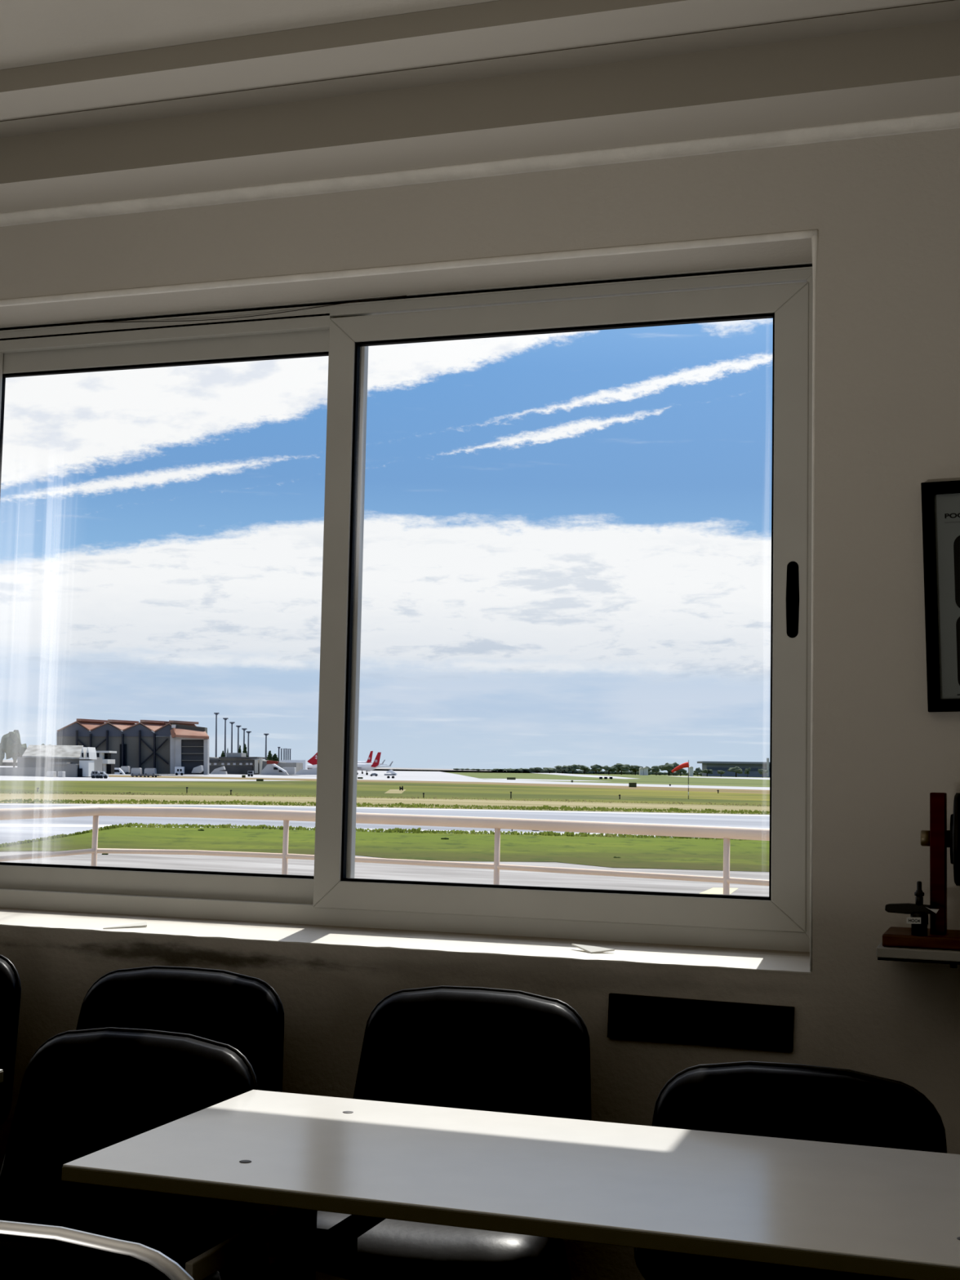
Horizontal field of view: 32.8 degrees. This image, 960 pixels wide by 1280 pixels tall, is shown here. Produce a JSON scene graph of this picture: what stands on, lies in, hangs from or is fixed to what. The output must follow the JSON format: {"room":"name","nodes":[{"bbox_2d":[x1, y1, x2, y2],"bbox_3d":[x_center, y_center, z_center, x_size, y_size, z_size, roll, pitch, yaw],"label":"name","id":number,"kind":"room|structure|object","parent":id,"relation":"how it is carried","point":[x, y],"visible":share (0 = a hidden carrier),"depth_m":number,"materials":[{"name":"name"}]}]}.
{"room":"meeting room","nodes":[
{"label":"meeting room","id":0,"kind":"room"},
{"bbox_2d":[0,0,500,70],"bbox_3d":[-1.343,-1.511,1.203,7.500,0.149,6.060,0,-5,19],"label":"ceiling","id":1,"kind":"structure","parent":0,"point":[33,32],"depth_m":3.30,"materials":[{"name":"paint"}]},
{"bbox_2d":[0,0,951,121],"bbox_3d":[-0.557,-1.211,3.506,7.100,0.050,0.221,0,-5,19],"label":"trim","id":2,"kind":"structure","parent":1,"relation":"attached to","point":[501,28],"depth_m":3.31,"materials":[{"name":"paint"}]},
{"bbox_2d":[0,0,959,137],"bbox_3d":[-0.536,-1.179,3.566,7.100,0.004,0.091,0,-5,19],"label":"trim","id":3,"kind":"structure","parent":2,"relation":"attached to","point":[947,11],"depth_m":3.37,"materials":[{"name":"paint"}]},
{"bbox_2d":[0,128,959,1279],"bbox_3d":[-0.439,0.140,3.827,7.500,2.888,0.260,0,-5,19],"label":"wall","id":4,"kind":"structure","parent":0,"point":[885,211],"depth_m":3.37,"materials":[{"name":"paint"}]},
{"bbox_2d":[0,907,811,973],"bbox_3d":[-0.870,0.675,3.901,3.310,0.023,0.211,0,-5,19],"label":"window sill","id":5,"kind":"structure","parent":4,"relation":"attached to","point":[750,959],"depth_m":3.63,"materials":[{"name":"paint"}]},
{"bbox_2d":[102,921,146,928],"bbox_3d":[-0.829,0.670,3.830,0.087,0.016,0.066,0,-5,19],"label":"flake","id":6,"kind":"object","parent":5,"relation":"on","point":[143,923],"visible":1,"depth_m":3.83,"materials":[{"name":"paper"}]},
{"bbox_2d":[571,943,614,953],"bbox_3d":[0.239,0.662,3.494,0.099,0.015,0.034,0,-5,19],"label":"paper scrap","id":7,"kind":"object","parent":5,"relation":"on","point":[592,949],"visible":1,"depth_m":3.49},
{"bbox_2d":[0,262,813,951],"bbox_3d":[-0.844,-0.074,3.991,3.310,1.513,0.246,0,-5,19],"label":"window","id":8,"kind":"structure","parent":4,"relation":"in","point":[344,333],"depth_m":3.82,"materials":[{"name":"white paint"}]},
{"bbox_2d":[60,295,406,324],"bbox_3d":[-0.625,-0.803,4.027,0.950,0.025,0.006,0,-5,19],"label":"wire","id":9,"kind":"object","parent":8,"relation":"hanging from","point":[402,295],"visible":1,"depth_m":4.01,"materials":[{"name":"black"}]},
{"bbox_2d":[0,229,818,971],"bbox_3d":[-0.884,-0.084,3.859,3.319,1.520,0.017,0,-5,19],"label":"trim","id":10,"kind":"structure","parent":4,"relation":"attached to","point":[813,234],"depth_m":3.56,"materials":[{"name":"paint"}]},
{"bbox_2d":[0,19,959,213],"bbox_3d":[-0.488,-1.138,3.705,7.100,0.162,0.210,0,-5,19],"label":"trim","id":11,"kind":"structure","parent":4,"relation":"attached to","point":[913,70],"depth_m":3.44,"materials":[{"name":"paint"}]},
{"bbox_2d":[0,111,959,226],"bbox_3d":[-0.462,-1.041,3.780,7.100,0.022,0.036,0,-5,19],"label":"trim","id":12,"kind":"structure","parent":4,"relation":"attached to","point":[944,121],"depth_m":3.60,"materials":[{"name":"paint"}]},
{"bbox_2d":[607,992,794,1052],"bbox_3d":[0.447,0.778,3.325,0.383,0.092,0.012,0,-5,19],"label":"wall plate","id":13,"kind":"object","parent":4,"relation":"attached to","point":[630,1016],"visible":1,"depth_m":3.32,"materials":[{"name":"black"}]},
{"bbox_2d":[875,942,959,968],"bbox_3d":[1.162,0.592,2.989,0.834,0.032,0.216,0,-5,19],"label":"wall shelf","id":14,"kind":"object","parent":4,"relation":"attached to","point":[952,957],"visible":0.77,"depth_m":3.00,"materials":[{"name":"white wood"}]},
{"bbox_2d":[881,792,959,951],"bbox_3d":[0.988,0.432,3.046,0.450,0.288,0.187,0,-5,19],"label":"stand","id":15,"kind":"object","parent":14,"relation":"on","point":[938,837],"visible":1,"depth_m":3.05,"materials":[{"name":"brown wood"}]},
{"bbox_2d":[884,880,938,935],"bbox_3d":[0.804,0.499,3.039,0.098,0.099,0.035,0,-5,19],"label":"valve fitting","id":16,"kind":"object","parent":15,"relation":"on","point":[918,912],"visible":1,"depth_m":3.03,"materials":[{"name":"black metal"}]},
{"bbox_2d":[920,480,959,711],"bbox_3d":[1.073,-0.092,3.178,0.400,0.456,0.027,-2,-5,19],"label":"framed print","id":17,"kind":"object","parent":4,"relation":"attached to","point":[940,500],"visible":1,"depth_m":3.23,"materials":[{"name":"black wood"}]},
{"bbox_3d":[-1.403,1.403,0.972,7.500,0.120,6.060,0,-5,19],"label":"floor","id":18,"kind":"structure","parent":0,"visible":0},
{"bbox_2d":[0,1069,3,1082],"bbox_3d":[-1.611,1.114,2.833,1.400,0.741,0.576,0,-5,19],"label":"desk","id":19,"kind":"object","parent":18,"relation":"on","point":[1,1070],"visible":1,"depth_m":2.90,"materials":[{"name":"white laminate"}]},
{"bbox_2d":[0,955,21,1125],"bbox_3d":[-1.289,1.109,3.469,0.488,0.871,0.525,0,-5,19],"label":"padded chair","id":20,"kind":"object","parent":18,"relation":"on","point":[10,980],"visible":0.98,"depth_m":3.56,"materials":[{"name":"black"}]},
{"bbox_2d":[0,1220,194,1279],"bbox_3d":[-0.448,1.008,1.785,0.498,0.840,0.525,0,-5,13],"label":"padded chair","id":21,"kind":"object","parent":18,"relation":"on","point":[28,1251],"visible":1,"depth_m":1.58,"materials":[{"name":"black"}]},
{"bbox_2d":[0,1026,257,1279],"bbox_3d":[-0.669,1.085,2.682,0.508,0.818,0.525,0,-5,20],"label":"padded chair","id":22,"kind":"object","parent":18,"relation":"on","point":[83,1092],"visible":0.59,"depth_m":2.84,"materials":[{"name":"black"}]},
{"bbox_2d":[75,965,284,1271],"bbox_3d":[-0.693,1.111,3.266,0.515,0.857,0.525,0,-5,17],"label":"padded chair","id":23,"kind":"object","parent":18,"relation":"on","point":[245,1013],"visible":0.34,"depth_m":3.43,"materials":[{"name":"black"}]},
{"bbox_2d":[315,985,591,1279],"bbox_3d":[-0.070,1.108,3.053,0.508,0.856,0.525,0,-5,18],"label":"padded chair","id":24,"kind":"object","parent":18,"relation":"on","point":[474,1048],"visible":0.45,"depth_m":3.18,"materials":[{"name":"black"}]},
{"bbox_2d":[61,1089,959,1279],"bbox_3d":[0.176,1.104,2.248,1.400,0.741,0.576,0,-5,19],"label":"table","id":25,"kind":"object","parent":18,"relation":"on","point":[889,1212],"visible":0.99,"depth_m":2.22,"materials":[{"name":"laminate"}]},
{"bbox_2d":[634,1061,946,1279],"bbox_3d":[0.438,1.085,2.431,0.505,0.825,0.525,-1,-5,21],"label":"padded chair","id":26,"kind":"object","parent":18,"relation":"on","point":[795,1101],"visible":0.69,"depth_m":2.60,"materials":[{"name":"black"}]},
{"label":"outside","id":27,"kind":"structure","parent":0,"visible":0},
{"bbox_2d":[0,826,769,871],"bbox_3d":[5.758,10.390,79.308,66.036,0.001,53.532,0,-5,19],"label":"grass","id":28,"kind":"structure","parent":27,"point":[669,853],"depth_m":82.82,"materials":[{"name":"plant"}]},
{"bbox_2d":[0,822,744,847],"bbox_3d":[-5.416,10.740,88.205,40.824,0.258,44.026,0,-5,19],"label":"grass tufts","id":29,"kind":"object","parent":28,"relation":"on","point":[413,830],"visible":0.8,"depth_m":100.86,"materials":[{"name":"plant"}]},
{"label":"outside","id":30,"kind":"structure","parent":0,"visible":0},
{"bbox_2d":[537,773,635,778],"bbox_3d":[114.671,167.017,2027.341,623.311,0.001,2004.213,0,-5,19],"label":"taxiway","id":31,"kind":"structure","parent":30,"point":[559,774],"depth_m":1536.28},
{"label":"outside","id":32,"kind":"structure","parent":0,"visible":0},
{"bbox_2d":[676,776,769,779],"bbox_3d":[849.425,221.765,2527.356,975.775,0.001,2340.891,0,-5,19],"label":"taxiway","id":33,"kind":"structure","parent":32,"point":[753,778],"depth_m":1984.45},
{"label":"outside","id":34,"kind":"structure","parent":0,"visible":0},
{"bbox_2d":[490,778,597,781],"bbox_3d":[22.120,59.466,694.222,58.007,0.001,108.274,0,-5,19],"label":"taxiway","id":35,"kind":"structure","parent":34,"point":[491,779],"depth_m":694.15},
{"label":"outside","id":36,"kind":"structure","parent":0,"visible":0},
{"bbox_2d":[0,803,769,844],"bbox_3d":[-3.299,13.151,116.401,128.585,0.001,162.312,0,-5,19],"label":"runway","id":37,"kind":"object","parent":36,"point":[8,834],"visible":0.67,"depth_m":132.54,"materials":[{"name":"asphalt"}]},
{"bbox_2d":[0,823,671,836],"bbox_3d":[3.000,11.983,100.062,88.458,0.001,46.589,0,-5,19],"label":"painted line","id":38,"kind":"structure","parent":37,"relation":"on","point":[1,824],"depth_m":101.06,"materials":[{"name":"white paint"}]},
{"bbox_2d":[0,804,769,816],"bbox_3d":[9.635,15.993,148.934,123.825,0.001,81.748,0,-5,19],"label":"painted line","id":39,"kind":"structure","parent":37,"relation":"on","point":[0,804],"depth_m":159.06,"materials":[{"name":"white paint"}]},
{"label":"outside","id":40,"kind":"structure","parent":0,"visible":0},
{"bbox_3d":[-0.401,1.956,7.315,12.500,0.140,6.640,0,-5,19],"label":"terrace slab","id":41,"kind":"object","parent":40,"visible":0},
{"bbox_2d":[0,805,769,894],"bbox_3d":[-0.276,1.405,7.856,4.979,1.050,2.562,0,-5,19],"label":"terrace railing","id":42,"kind":"object","parent":41,"relation":"on","point":[727,833],"visible":0.64,"depth_m":8.96,"materials":[{"name":"metal"}]},
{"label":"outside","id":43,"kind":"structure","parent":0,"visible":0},
{"bbox_2d":[0,793,769,814],"bbox_3d":[2.719,17.838,174.060,162.727,0.001,115.964,0,-5,19],"label":"dry grass","id":44,"kind":"structure","parent":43,"point":[466,802],"depth_m":188.57,"materials":[{"name":"plant"}]},
{"bbox_2d":[0,798,769,813],"bbox_3d":[-6.082,16.672,163.624,72.764,0.321,54.454,0,-5,19],"label":"grass tufts","id":45,"kind":"object","parent":44,"relation":"on","point":[19,801],"visible":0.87,"depth_m":166.66,"materials":[{"name":"plant"}]},
{"bbox_2d":[0,791,769,806],"bbox_3d":[-7.874,19.975,205.109,92.104,0.217,63.396,0,-5,19],"label":"grass tufts","id":46,"kind":"object","parent":44,"relation":"on","point":[67,793],"visible":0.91,"depth_m":212.17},
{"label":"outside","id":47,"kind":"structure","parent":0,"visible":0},
{"bbox_2d":[0,762,769,786],"bbox_3d":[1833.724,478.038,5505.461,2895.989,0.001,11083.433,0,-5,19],"label":"grass","id":48,"kind":"structure","parent":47,"point":[486,775],"depth_m":1037.72,"materials":[{"name":"plant"}]},
{"bbox_2d":[675,768,686,776],"bbox_3d":[319.466,209.285,2593.830,18.451,13.650,18.645,0,-5,19],"label":"tree","id":49,"kind":"object","parent":48,"relation":"on","point":[680,771],"visible":0.67,"depth_m":2589.80,"materials":[{"name":"green plant"}]},
{"bbox_2d":[757,768,768,777],"bbox_3d":[449.408,211.407,2591.524,16.721,14.388,17.596,0,-5,19],"label":"tree","id":50,"kind":"object","parent":48,"relation":"on","point":[762,771],"visible":1,"depth_m":2587.27,"materials":[{"name":"green plant"}]},
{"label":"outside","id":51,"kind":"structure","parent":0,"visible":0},
{"bbox_2d":[0,765,769,790],"bbox_3d":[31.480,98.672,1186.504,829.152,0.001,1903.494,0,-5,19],"label":"apron","id":52,"kind":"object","parent":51,"point":[401,775],"visible":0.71,"depth_m":547.38,"materials":[{"name":"concrete"}]},
{"bbox_2d":[0,767,46,776],"bbox_3d":[-116.782,32.545,402.217,19.139,2.746,7.377,0,-5,19],"label":"wall","id":53,"kind":"structure","parent":52,"relation":"on","point":[11,771],"depth_m":401.74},
{"bbox_2d":[46,771,56,777],"bbox_3d":[-104.041,32.652,396.211,2.509,1.561,3.301,0,-5,19],"label":"crate","id":54,"kind":"object","parent":52,"relation":"on","point":[49,774],"visible":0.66,"depth_m":394.74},
{"bbox_2d":[17,745,102,777],"bbox_3d":[-106.247,30.722,414.582,23.869,8.093,23.101,0,-5,19],"label":"shed","id":55,"kind":"object","parent":52,"relation":"on","point":[77,761],"visible":0.94,"depth_m":407.87,"materials":[{"name":"white"}]},
{"bbox_2d":[57,771,65,777],"bbox_3d":[-101.524,32.653,396.215,1.980,1.550,3.120,0,-5,19],"label":"crate","id":56,"kind":"object","parent":52,"relation":"on","point":[60,774],"visible":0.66,"depth_m":394.74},
{"bbox_2d":[90,771,99,777],"bbox_3d":[-91.421,32.131,388.575,2.558,1.876,2.559,0,-5,19],"label":"jeep","id":57,"kind":"object","parent":52,"relation":"on","point":[94,774],"visible":0.91,"depth_m":387.58,"materials":[{"name":"grey"}]},
{"bbox_2d":[99,771,108,778],"bbox_3d":[-89.451,32.179,388.546,2.448,1.781,2.582,0,-5,19],"label":"car","id":58,"kind":"object","parent":52,"relation":"on","point":[102,774],"visible":0.93,"depth_m":387.58,"materials":[{"name":"silver metal"}]},
{"bbox_2d":[114,768,124,774],"bbox_3d":[-117.899,42.561,528.002,6.555,2.436,3.912,0,-5,19],"label":"minibus","id":59,"kind":"object","parent":52,"relation":"on","point":[117,771],"visible":0.41,"depth_m":527.05,"materials":[{"name":"white"}]},
{"bbox_2d":[120,766,130,773],"bbox_3d":[-115.345,42.285,531.539,3.636,2.432,3.750,0,-5,19],"label":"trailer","id":60,"kind":"object","parent":52,"relation":"on","point":[126,769],"visible":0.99,"depth_m":530.02,"materials":[{"name":"grey"}]},
{"bbox_2d":[56,718,208,774],"bbox_3d":[-113.893,36.269,548.125,56.988,18.638,28.000,0,-5,19],"label":"hangar","id":61,"kind":"structure","parent":52,"relation":"on","point":[171,744],"depth_m":543.38,"materials":[{"name":"metal"}]},
{"bbox_2d":[130,768,142,774],"bbox_3d":[-111.720,42.846,531.500,4.080,2.441,3.902,0,-5,19],"label":"trailer","id":62,"kind":"object","parent":52,"relation":"on","point":[134,771],"visible":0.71,"depth_m":530.02,"materials":[{"name":"grey"}]},
{"bbox_2d":[130,774,161,777],"bbox_3d":[-91.311,37.162,446.299,8.292,0.917,5.341,0,-5,19],"label":"flat dolly","id":63,"kind":"object","parent":52,"relation":"on","point":[131,775],"visible":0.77,"depth_m":444.80,"materials":[{"name":"grey"}]},
{"bbox_2d":[144,768,156,774],"bbox_3d":[-107.260,42.893,531.504,4.346,2.353,3.993,0,-5,19],"label":"trailer","id":64,"kind":"object","parent":52,"relation":"on","point":[147,771],"visible":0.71,"depth_m":530.02,"materials":[{"name":"grey"}]},
{"bbox_2d":[174,766,184,775],"bbox_3d":[-97.725,42.618,531.032,3.387,2.825,2.845,0,-5,19],"label":"truck","id":65,"kind":"object","parent":52,"relation":"on","point":[178,770],"visible":1,"depth_m":530.02,"materials":[{"name":"white"}]},
{"bbox_2d":[191,765,204,773],"bbox_3d":[-92.190,42.199,533.097,4.313,2.583,4.684,0,-5,19],"label":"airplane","id":66,"kind":"object","parent":52,"relation":"on","point":[199,769],"visible":1,"depth_m":531.05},
{"bbox_2d":[213,712,219,757],"bbox_3d":[-118.128,46.231,729.517,2.519,27.443,1.843,0,-5,19],"label":"floodlight mast","id":67,"kind":"object","parent":52,"relation":"on","point":[215,713],"visible":0.83,"depth_m":729.06,"materials":[{"name":"grey metal"}]},
{"bbox_2d":[210,766,226,773],"bbox_3d":[-100.377,50.011,626.837,7.050,3.202,4.917,0,-5,19],"label":"ramp","id":68,"kind":"object","parent":52,"relation":"on","point":[218,771],"visible":1,"depth_m":625.27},
{"bbox_2d":[222,717,228,756],"bbox_3d":[-114.093,47.393,729.442,2.459,25.116,1.843,0,-5,19],"label":"floodlight mast","id":69,"kind":"object","parent":52,"relation":"on","point":[224,718],"visible":0.83,"depth_m":729.06,"materials":[{"name":"grey metal"}]},
{"bbox_2d":[229,721,235,752],"bbox_3d":[-111.078,48.296,729.375,2.458,23.307,1.843,0,-5,19],"label":"floodlight mast","id":70,"kind":"object","parent":52,"relation":"on","point":[231,722],"visible":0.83,"depth_m":729.06,"materials":[{"name":"grey metal"}]},
{"bbox_2d":[235,725,241,752],"bbox_3d":[-108.200,49.069,729.318,2.458,21.757,1.843,0,-5,19],"label":"floodlight mast","id":71,"kind":"object","parent":52,"relation":"on","point":[238,726],"visible":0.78,"depth_m":728.88,"materials":[{"name":"grey metal"}]},
{"bbox_2d":[241,728,247,750],"bbox_3d":[-105.586,49.714,729.272,2.457,20.466,1.843,0,-5,19],"label":"floodlight mast","id":72,"kind":"object","parent":52,"relation":"on","point":[243,729],"visible":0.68,"depth_m":729.06,"materials":[{"name":"grey metal"}]},
{"bbox_2d":[245,731,251,756],"bbox_3d":[-103.619,50.358,729.224,2.457,19.175,1.843,0,-5,19],"label":"floodlight mast","id":73,"kind":"object","parent":52,"relation":"on","point":[248,732],"visible":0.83,"depth_m":728.70,"materials":[{"name":"grey metal"}]},
{"bbox_2d":[208,752,302,773],"bbox_3d":[-91.617,50.594,665.279,42.034,8.866,36.624,0,-5,19],"label":"terminal building","id":74,"kind":"structure","parent":52,"relation":"on","point":[233,762],"depth_m":653.37,"materials":[{"name":"grey"}]},
{"bbox_2d":[263,733,268,759],"bbox_3d":[-95.714,50.873,729.194,2.457,18.142,1.846,0,-5,19],"label":"floodlight mast","id":75,"kind":"object","parent":52,"relation":"on","point":[266,735],"visible":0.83,"depth_m":728.70,"materials":[{"name":"grey metal"}]},
{"bbox_2d":[266,750,272,760],"bbox_3d":[-90.442,52.598,701.504,3.438,10.238,3.043,0,-5,19],"label":"cypress tree","id":76,"kind":"object","parent":52,"relation":"on","point":[269,757],"visible":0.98,"depth_m":700.79,"materials":[{"name":"green plant"}]},
{"bbox_2d":[260,764,288,774],"bbox_3d":[-79.512,50.203,632.874,11.130,4.343,6.311,0,-5,19],"label":"stairs","id":77,"kind":"structure","parent":52,"relation":"on","point":[270,769],"depth_m":631.26,"materials":[{"name":"white"}]},
{"bbox_2d":[271,753,279,761],"bbox_3d":[-89.834,54.159,713.303,4.508,9.014,4.340,0,-5,19],"label":"cypress tree","id":78,"kind":"object","parent":52,"relation":"on","point":[275,757],"visible":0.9,"depth_m":712.35,"materials":[{"name":"green plant"}]},
{"bbox_2d":[282,767,296,774],"bbox_3d":[-75.024,51.571,642.303,6.384,3.025,7.111,0,-5,19],"label":"container","id":79,"kind":"object","parent":52,"relation":"on","point":[291,771],"visible":0.7,"depth_m":639.32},
{"bbox_2d":[280,760,307,768],"bbox_3d":[-81.799,56.127,717.166,13.297,6.905,11.231,0,-5,19],"label":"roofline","id":80,"kind":"object","parent":52,"relation":"on","point":[304,762],"visible":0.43,"depth_m":713.39,"materials":[{"name":"white"}]},
{"bbox_2d":[294,768,316,774],"bbox_3d":[-65.160,50.451,628.364,13.893,3.094,13.106,0,-5,19],"label":"airplane","id":81,"kind":"object","parent":52,"relation":"on","point":[303,771],"visible":0.7,"depth_m":623.29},
{"bbox_2d":[307,752,317,768],"bbox_3d":[-81.611,59.636,797.945,27.695,11.746,26.848,0,-5,19],"label":"airliner","id":82,"kind":"object","parent":52,"relation":"on","point":[313,761],"visible":0.1,"depth_m":786.19,"materials":[{"name":"white"}]},
{"bbox_2d":[357,751,385,773],"bbox_3d":[-71.077,70.364,939.961,29.693,13.228,29.126,0,-5,19],"label":"airliner","id":83,"kind":"object","parent":52,"relation":"on","point":[369,760],"visible":0.24,"depth_m":929.53,"materials":[{"name":"white"}]},
{"bbox_2d":[357,752,392,774],"bbox_3d":[-59.899,61.752,816.604,29.691,11.367,29.126,0,-5,19],"label":"airliner","id":84,"kind":"object","parent":52,"relation":"on","point":[361,766],"visible":0.62,"depth_m":810.35,"materials":[{"name":"white"}]},
{"bbox_2d":[384,769,396,777],"bbox_3d":[-33.286,49.992,608.438,5.286,3.351,4.025,0,-5,19],"label":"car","id":85,"kind":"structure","parent":52,"relation":"on","point":[393,773],"depth_m":607.22,"materials":[{"name":"white"}]},
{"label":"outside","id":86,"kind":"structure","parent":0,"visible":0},
{"bbox_2d":[0,780,769,806],"bbox_3d":[27.775,29.105,309.689,238.935,0.001,328.459,0,-5,19],"label":"grass","id":87,"kind":"structure","parent":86,"point":[371,789],"depth_m":273.10,"materials":[{"name":"plant"}]},
{"bbox_2d":[384,789,405,793],"bbox_3d":[-13.620,25.566,275.883,18.034,0.001,46.698,0,-5,19],"label":"concrete pad","id":88,"kind":"object","parent":87,"relation":"on","point":[390,791],"visible":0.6,"depth_m":272.40,"materials":[{"name":"beige concrete"}]},
{"bbox_2d":[671,760,688,799],"bbox_3d":[31.509,21.925,256.703,2.752,6.119,1.432,0,-5,19],"label":"windsock","id":89,"kind":"object","parent":87,"relation":"on","point":[686,764],"visible":1,"depth_m":256.49,"materials":[{"name":"red"}]},
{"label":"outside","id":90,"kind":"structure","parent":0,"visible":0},
{"bbox_2d":[0,760,768,896],"bbox_3d":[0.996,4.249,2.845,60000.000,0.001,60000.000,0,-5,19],"label":"ground","id":91,"kind":"structure","parent":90,"point":[181,862],"depth_m":63.36,"materials":[{"name":"concrete"}]},
{"bbox_2d":[528,767,544,773],"bbox_3d":[90.354,206.449,2590.098,22.935,9.313,22.657,0,-5,19],"label":"tree","id":92,"kind":"object","parent":91,"relation":"on","point":[535,769],"visible":1,"depth_m":2586.01,"materials":[{"name":"green plant"}]},
{"bbox_2d":[542,767,555,773],"bbox_3d":[112.745,212.474,2659.656,23.786,9.210,26.455,0,-5,19],"label":"tree","id":93,"kind":"object","parent":91,"relation":"on","point":[546,769],"visible":0.94,"depth_m":2652.51,"materials":[{"name":"green plant"}]},
{"bbox_2d":[554,765,567,773],"bbox_3d":[137.112,216.508,2732.064,28.617,13.607,28.522,0,-5,19],"label":"tree","id":94,"kind":"object","parent":91,"relation":"on","point":[559,768],"visible":0.88,"depth_m":2731.37,"materials":[{"name":"green plant"}]},
{"bbox_2d":[564,764,580,773],"bbox_3d":[148.311,204.922,2592.531,22.265,15.120,24.447,0,-5,19],"label":"tree","id":95,"kind":"object","parent":91,"relation":"on","point":[573,767],"visible":1,"depth_m":2584.74,"materials":[{"name":"green plant"}]},
{"bbox_2d":[453,768,702,776],"bbox_3d":[253.615,250.463,3090.528,577.130,12.258,201.034,0,-5,19],"label":"scrub","id":96,"kind":"object","parent":91,"relation":"on","point":[627,772],"visible":0.46,"depth_m":3086.74,"materials":[{"name":"green plant"}]},
{"bbox_2d":[577,764,590,773],"bbox_3d":[167.899,210.928,2662.200,24.028,14.956,25.177,0,-5,19],"label":"tree","id":97,"kind":"object","parent":91,"relation":"on","point":[584,768],"visible":0.79,"depth_m":2657.69,"materials":[{"name":"green plant"}]},
{"bbox_2d":[590,764,602,773],"bbox_3d":[195.683,216.125,2731.178,23.039,16.634,24.692,0,-5,19],"label":"tree","id":98,"kind":"object","parent":91,"relation":"on","point":[595,767],"visible":0.98,"depth_m":2726.04,"materials":[{"name":"green plant"}]},
{"bbox_2d":[602,765,617,774],"bbox_3d":[206.862,206.501,2592.405,24.108,14.355,24.376,0,-5,19],"label":"tree","id":99,"kind":"object","parent":91,"relation":"on","point":[613,768],"visible":1,"depth_m":2586.01,"materials":[{"name":"green plant"}]},
{"bbox_2d":[613,763,631,774],"bbox_3d":[231.629,210.302,2660.433,26.926,18.540,22.865,0,-5,19],"label":"tree","id":100,"kind":"object","parent":91,"relation":"on","point":[620,766],"visible":0.97,"depth_m":2653.80,"materials":[{"name":"green plant"}]},
{"bbox_2d":[627,764,640,774],"bbox_3d":[258.617,217.665,2731.717,25.937,16.231,25.506,0,-5,19],"label":"tree","id":101,"kind":"object","parent":91,"relation":"on","point":[634,768],"visible":0.8,"depth_m":2726.04,"materials":[{"name":"green plant"}]},
{"bbox_2d":[643,766,648,775],"bbox_3d":[259.421,205.528,2558.096,11.742,13.410,17.565,0,-5,19],"label":"house","id":102,"kind":"structure","parent":91,"relation":"on","point":[645,769],"depth_m":2552.14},
{"bbox_2d":[651,765,659,775],"bbox_3d":[285.225,212.721,2659.875,15.011,15.830,23.051,0,-5,19],"label":"tree","id":103,"kind":"object","parent":91,"relation":"on","point":[655,769],"visible":0.96,"depth_m":2653.80,"materials":[{"name":"green plant"}]},
{"bbox_2d":[658,762,679,775],"bbox_3d":[315.960,215.672,2733.403,35.971,22.822,30.782,0,-5,19],"label":"tree","id":104,"kind":"object","parent":91,"relation":"on","point":[668,767],"visible":0.8,"depth_m":2726.70,"materials":[{"name":"green plant"}]},
{"bbox_2d":[688,766,693,776],"bbox_3d":[330.644,206.429,2558.143,10.406,17.002,17.148,0,-5,19],"label":"house","id":105,"kind":"structure","parent":91,"relation":"on","point":[691,768],"depth_m":2552.14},
{"bbox_2d":[701,768,712,776],"bbox_3d":[379.246,222.240,2733.182,21.240,12.293,18.461,0,-5,19],"label":"tree","id":106,"kind":"object","parent":91,"relation":"on","point":[708,771],"visible":0.97,"depth_m":2728.03,"materials":[{"name":"green plant"}]},
{"bbox_2d":[698,888,737,893],"bbox_3d":[8.248,8.602,55.929,1.066,0.001,3.609,0,-5,19],"label":"painted mark","id":107,"kind":"structure","parent":91,"relation":"on","point":[713,891],"depth_m":55.85,"materials":[{"name":"beige paint"}]},
{"bbox_2d":[697,761,769,777],"bbox_3d":[504.032,239.066,3014.812,209.827,28.626,134.518,0,-5,19],"label":"building","id":108,"kind":"structure","parent":91,"relation":"on","point":[714,766],"depth_m":2991.04,"materials":[{"name":"grey"}]},
{"bbox_2d":[766,758,768,776],"bbox_3d":[520.881,230.376,2953.883,4.968,33.464,5.041,0,-5,19],"label":"post","id":109,"kind":"object","parent":108,"relation":"on","point":[767,759],"visible":1,"depth_m":2952.59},
{"bbox_2d":[727,766,742,777],"bbox_3d":[416.924,214.966,2663.552,25.854,17.338,32.188,0,-5,19],"label":"tree","id":110,"kind":"object","parent":91,"relation":"on","point":[737,770],"visible":1,"depth_m":2652.51,"materials":[{"name":"green plant"}]},
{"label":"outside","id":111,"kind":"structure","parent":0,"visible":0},
{"bbox_2d":[108,774,769,793],"bbox_3d":[-23.336,36.583,417.347,410.140,0.001,199.615,0,-5,19],"label":"verge","id":112,"kind":"structure","parent":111,"point":[673,788],"depth_m":447.52,"materials":[{"name":"plant"}]},
{"bbox_2d":[0,742,5,764],"bbox_3d":[-134.035,32.623,454.329,4.128,9.220,3.412,0,-5,19],"label":"broadleaf tree","id":113,"kind":"object","parent":112,"relation":"on","point":[2,748],"visible":1,"depth_m":453.57,"materials":[{"name":"brown plant"}]},
{"bbox_2d":[0,729,26,767],"bbox_3d":[-132.313,31.757,463.578,6.589,12.478,7.103,0,-5,19],"label":"broadleaf tree","id":114,"kind":"object","parent":112,"relation":"on","point":[14,748],"visible":0.89,"depth_m":461.84,"materials":[{"name":"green plant"}]},
{"bbox_2d":[96,751,116,773],"bbox_3d":[-100.740,32.885,435.822,7.995,6.591,10.254,0,-5,19],"label":"house","id":115,"kind":"structure","parent":112,"relation":"on","point":[108,763],"depth_m":433.75,"materials":[{"name":"white"}]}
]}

